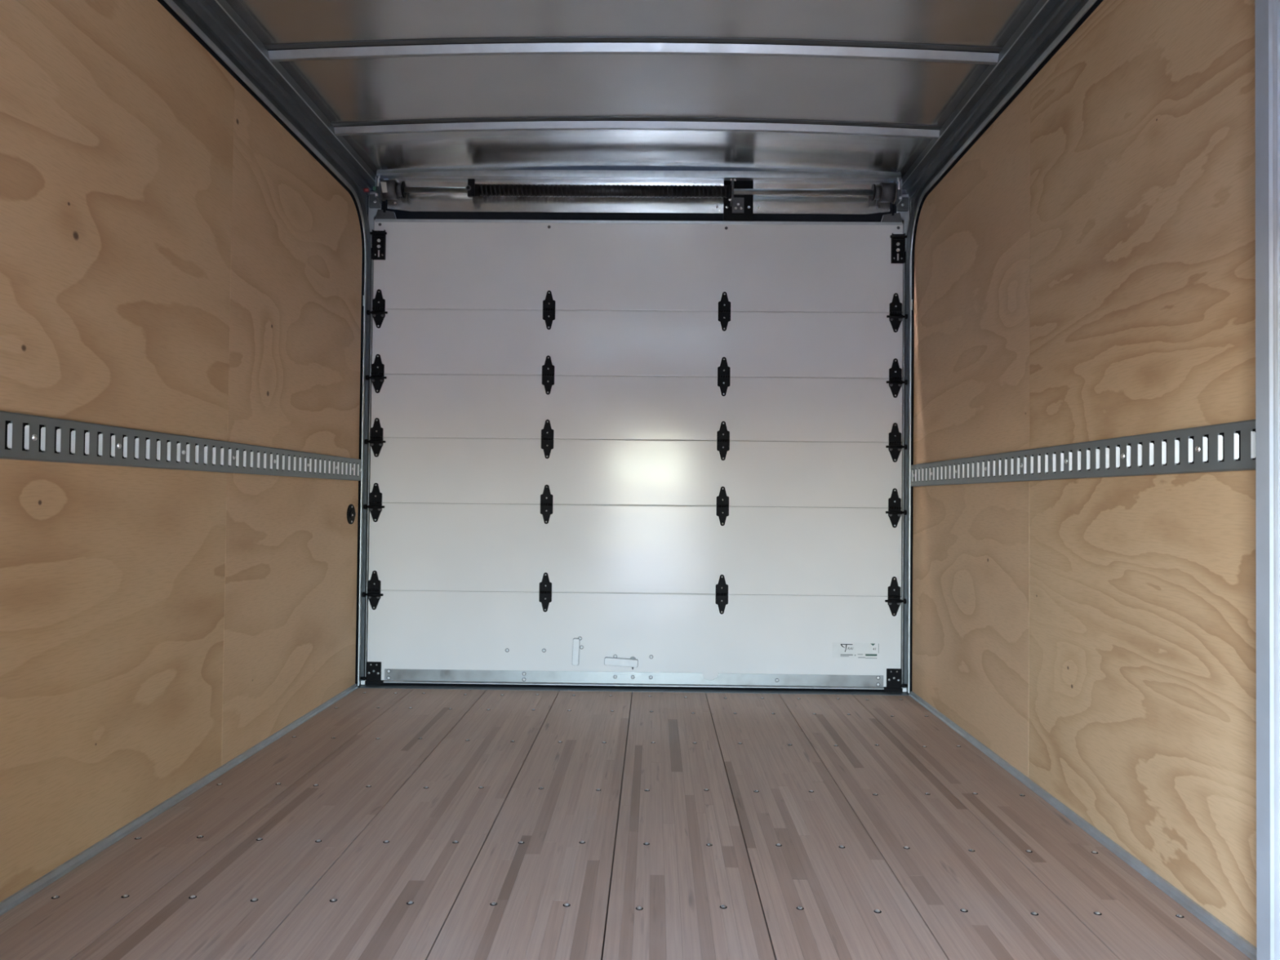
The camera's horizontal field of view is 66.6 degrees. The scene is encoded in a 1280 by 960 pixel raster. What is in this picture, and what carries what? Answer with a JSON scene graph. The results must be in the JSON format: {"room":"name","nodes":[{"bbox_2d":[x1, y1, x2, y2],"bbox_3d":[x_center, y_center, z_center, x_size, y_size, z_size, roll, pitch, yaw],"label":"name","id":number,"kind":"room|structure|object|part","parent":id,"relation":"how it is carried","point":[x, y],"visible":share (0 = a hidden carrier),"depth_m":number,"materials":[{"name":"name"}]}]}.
{"room":"cargo space","nodes":[
{"label":"cargo space","id":0,"kind":"room"},
{"bbox_2d":[0,0,362,902],"bbox_3d":[-1.220,-0.244,2.029,0.030,2.260,4.390,1,-1,1],"label":"wall","id":1,"kind":"structure","parent":0,"point":[174,260],"depth_m":2.40,"materials":[{"name":"wood"}]},
{"bbox_3d":[-1.209,-0.185,2.218,0.012,2.004,1.218,1,-1,1],"label":"plywood panel","id":2,"kind":"part","parent":1,"relation":"part of","materials":[{"name":"beige wood"}]},
{"bbox_2d":[0,683,359,915],"bbox_3d":[-1.213,0.816,1.961,0.017,0.018,4.217,1,-1,1],"label":"baseboard","id":3,"kind":"structure","parent":1,"relation":"attached to","point":[39,884],"depth_m":2.38,"materials":[{"name":"metal"}]},
{"bbox_2d":[0,410,361,480],"bbox_3d":[-1.198,-0.081,2.059,0.017,0.090,4.023,1,-1,1],"label":"track","id":4,"kind":"object","parent":1,"relation":"attached to","point":[23,437],"visible":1,"depth_m":2.37,"materials":[{"name":"metal"}]},
{"bbox_2d":[156,0,373,685],"bbox_3d":[-1.196,-0.216,2.135,0.041,2.071,4.025,1,-1,1],"label":"door track","id":5,"kind":"object","parent":1,"relation":"attached to","point":[182,11],"visible":1,"depth_m":4.01,"materials":[{"name":"metal"}]},
{"bbox_2d":[188,0,377,195],"bbox_3d":[-1.175,-1.302,2.028,0.059,0.095,4.268,1,-1,1],"label":"rail","id":6,"kind":"object","parent":1,"relation":"attached to","point":[220,14],"visible":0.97,"depth_m":3.12,"materials":[{"name":"metal"}]},
{"bbox_3d":[-1.191,-0.160,3.459,0.012,2.004,1.260,1,-1,1],"label":"plywood panel","id":7,"kind":"part","parent":1,"relation":"part of","materials":[{"name":"beige wood"}]},
{"bbox_2d":[346,504,355,524],"bbox_3d":[-1.173,0.140,3.974,0.015,0.082,0.095,1,-1,1],"label":"anchor plate","id":8,"kind":"object","parent":1,"relation":"attached to","point":[351,513],"visible":1,"depth_m":3.96,"materials":[{"name":"black metal"}]},
{"bbox_2d":[0,688,1251,959],"bbox_3d":[-0.063,0.865,1.948,2.310,0.063,4.227,1,-1,1],"label":"floor","id":9,"kind":"structure","parent":0,"point":[388,824],"depth_m":2.20,"materials":[{"name":"wood"}]},
{"bbox_2d":[226,0,1039,182],"bbox_3d":[-0.039,-1.332,2.017,2.310,0.034,4.280,1,-1,1],"label":"ceiling","id":10,"kind":"structure","parent":0,"point":[928,93],"depth_m":3.20,"materials":[{"name":"metal"}]},
{"bbox_2d":[263,36,1002,64],"bbox_3d":[-0.025,-1.300,2.965,2.250,0.053,0.086,1,-1,1],"label":"bow","id":11,"kind":"object","parent":10,"relation":"attached to","point":[585,45],"visible":0.94,"depth_m":2.96,"materials":[{"name":"metal"}]},
{"bbox_2d":[331,116,942,138],"bbox_3d":[-0.016,-1.288,3.575,2.250,0.053,0.086,1,-1,1],"label":"bow","id":12,"kind":"object","parent":10,"relation":"attached to","point":[837,127],"visible":0.94,"depth_m":3.56,"materials":[{"name":"metal"}]},
{"bbox_2d":[364,169,911,687],"bbox_3d":[-0.019,-0.196,4.130,2.350,2.250,0.130,1,-1,1],"label":"door frame","id":13,"kind":"structure","parent":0,"point":[415,206],"depth_m":4.12,"materials":[{"name":"metal"}]},
{"bbox_3d":[-1.133,-1.112,4.165,0.052,0.240,0.009,1,-1,1],"label":"corner plate","id":14,"kind":"part","parent":13,"relation":"part of","materials":[{"name":"metal"}]},
{"bbox_2d":[356,683,910,696],"bbox_3d":[-0.031,0.892,4.089,2.310,0.034,0.091,1,-1,1],"label":"sill","id":15,"kind":"structure","parent":13,"relation":"attached to","point":[401,686],"depth_m":4.06,"materials":[{"name":"metal"}]},
{"bbox_2d":[360,218,907,692],"bbox_3d":[-0.020,-0.110,4.120,2.291,1.982,0.046,1,-1,1],"label":"door","id":16,"kind":"structure","parent":13,"relation":"in","point":[633,368],"depth_m":4.12,"materials":[{"name":"white paint"}]},
{"bbox_3d":[-1.124,0.816,4.116,0.062,0.096,0.006,1,-1,1],"label":"plate","id":17,"kind":"part","parent":16,"relation":"part of","materials":[{"name":"black metal"}]},
{"bbox_3d":[-1.111,-0.998,4.152,0.056,0.121,0.005,1,-1,1],"label":"plate","id":18,"kind":"part","parent":16,"relation":"part of","materials":[{"name":"black metal"}]},
{"bbox_3d":[-0.079,0.766,4.093,0.140,0.038,0.007,1,-1,1],"label":"latch handle","id":19,"kind":"part","parent":16,"relation":"part of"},
{"bbox_3d":[-0.079,0.766,4.100,0.142,0.041,0.008,1,-1,1],"label":"latch handle","id":20,"kind":"part","parent":16,"relation":"part of","materials":[{"name":"metal"}]},
{"bbox_3d":[-0.029,0.834,4.101,2.098,0.052,0.003,1,-1,1],"label":"rail","id":21,"kind":"part","parent":16,"relation":"part of","materials":[{"name":"metal"}]},
{"bbox_3d":[-0.028,0.667,4.117,2.246,0.378,0.022,1,-1,1],"label":"panel","id":22,"kind":"part","parent":16,"relation":"part of","materials":[{"name":"white paint"}]},
{"bbox_3d":[-0.025,0.829,4.099,0.220,0.020,0.002,1,-1,1],"label":"backing plate","id":23,"kind":"part","parent":16,"relation":"part of","materials":[{"name":"metal"}]},
{"bbox_3d":[-0.024,0.292,4.124,2.246,0.370,0.022,1,-1,1],"label":"panel","id":24,"kind":"part","parent":16,"relation":"part of","materials":[{"name":"white paint"}]},
{"bbox_3d":[-0.021,-0.031,4.130,2.246,0.276,0.022,1,-1,1],"label":"panel","id":25,"kind":"part","parent":16,"relation":"part of","materials":[{"name":"white paint"}]},
{"bbox_3d":[-0.018,-0.305,4.136,2.246,0.269,0.022,1,-1,1],"label":"panel","id":26,"kind":"part","parent":16,"relation":"part of","materials":[{"name":"white paint"}]},
{"bbox_3d":[-0.015,-0.579,4.141,2.246,0.277,0.022,1,-1,1],"label":"panel","id":27,"kind":"part","parent":16,"relation":"part of","materials":[{"name":"white paint"}]},
{"bbox_3d":[-0.012,-0.907,4.147,2.246,0.378,0.022,1,-1,1],"label":"panel","id":28,"kind":"part","parent":16,"relation":"part of","materials":[{"name":"white paint"}]},
{"bbox_3d":[1.063,0.838,4.083,0.062,0.096,0.006,1,-1,1],"label":"plate","id":29,"kind":"part","parent":16,"relation":"part of","materials":[{"name":"black metal"}]},
{"bbox_3d":[1.089,-0.975,4.119,0.056,0.121,0.005,1,-1,1],"label":"plate","id":30,"kind":"part","parent":16,"relation":"part of","materials":[{"name":"black metal"}]},
{"bbox_2d":[363,174,908,215],"bbox_3d":[-0.011,-1.193,4.078,2.278,0.132,0.109,1,-1,1],"label":"spring","id":31,"kind":"object","parent":13,"relation":"attached to","point":[384,189],"visible":1,"depth_m":4.06,"materials":[{"name":"metal"}]},
{"bbox_3d":[-1.099,-1.220,4.100,0.004,0.085,0.083,1,-1,1],"label":"bearing plate","id":32,"kind":"part","parent":31,"relation":"part of","materials":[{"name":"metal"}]},
{"bbox_3d":[-0.702,-1.216,4.061,0.028,0.072,0.018,1,-1,1],"label":"plate","id":33,"kind":"part","parent":31,"relation":"part of","materials":[{"name":"black metal"}]},
{"bbox_3d":[0.414,-1.160,4.119,0.049,0.063,0.014,1,-1,1],"label":"mount plate","id":34,"kind":"part","parent":31,"relation":"part of","materials":[{"name":"metal"}]},
{"bbox_3d":[1.080,-1.198,4.067,0.004,0.085,0.083,1,-1,1],"label":"bearing plate","id":35,"kind":"part","parent":31,"relation":"part of","materials":[{"name":"metal"}]},
{"bbox_3d":[0.416,-1.191,4.131,0.125,0.190,0.010,1,-1,1],"label":"header gap plate","id":36,"kind":"part","parent":13,"relation":"part of","materials":[{"name":"black metal"}]},
{"bbox_3d":[1.114,-1.089,4.132,0.052,0.240,0.009,1,-1,1],"label":"corner plate","id":37,"kind":"part","parent":13,"relation":"part of","materials":[{"name":"metal"}]},
{"bbox_2d":[911,0,1256,946],"bbox_3d":[1.119,-0.220,1.993,0.030,2.260,4.390,1,-1,1],"label":"wall","id":38,"kind":"structure","parent":0,"point":[1085,271],"depth_m":2.29,"materials":[{"name":"wood"}]},
{"bbox_3d":[1.131,-0.136,3.424,0.012,2.004,1.260,1,-1,1],"label":"plywood panel","id":39,"kind":"part","parent":38,"relation":"part of","materials":[{"name":"beige wood"}]},
{"bbox_2d":[901,0,1074,199],"bbox_3d":[1.096,-1.278,1.994,0.059,0.095,4.268,1,-1,1],"label":"rail","id":40,"kind":"object","parent":38,"relation":"attached to","point":[1045,13],"visible":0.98,"depth_m":3.08,"materials":[{"name":"metal"}]},
{"bbox_2d":[901,0,1103,693],"bbox_3d":[1.097,-0.192,2.101,0.041,2.071,4.025,1,-1,1],"label":"door track","id":41,"kind":"object","parent":38,"relation":"attached to","point":[1079,11],"visible":1,"depth_m":4.00,"materials":[{"name":"metal"}]},
{"bbox_2d":[908,691,1256,959],"bbox_3d":[1.088,0.839,1.927,0.017,0.018,4.217,1,-1,1],"label":"baseboard","id":42,"kind":"structure","parent":38,"relation":"attached to","point":[1220,928],"depth_m":2.23,"materials":[{"name":"metal"}]},
{"bbox_2d":[911,419,1255,486],"bbox_3d":[1.095,-0.057,2.030,0.017,0.090,4.013,1,-1,1],"label":"track","id":43,"kind":"object","parent":38,"relation":"attached to","point":[1226,446],"visible":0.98,"depth_m":2.25,"materials":[{"name":"metal"}]},
{"bbox_3d":[1.112,-0.161,2.183,0.012,2.004,1.218,1,-1,1],"label":"plywood panel","id":44,"kind":"part","parent":38,"relation":"part of","materials":[{"name":"beige wood"}]},
{"bbox_2d":[1254,0,1279,959],"bbox_3d":[1.063,-0.218,1.610,0.070,2.120,0.048,1,-1,1],"label":"post","id":45,"kind":"object","parent":38,"relation":"attached to","point":[1267,12],"visible":1,"depth_m":1.60,"materials":[{"name":"metal"}]}
]}

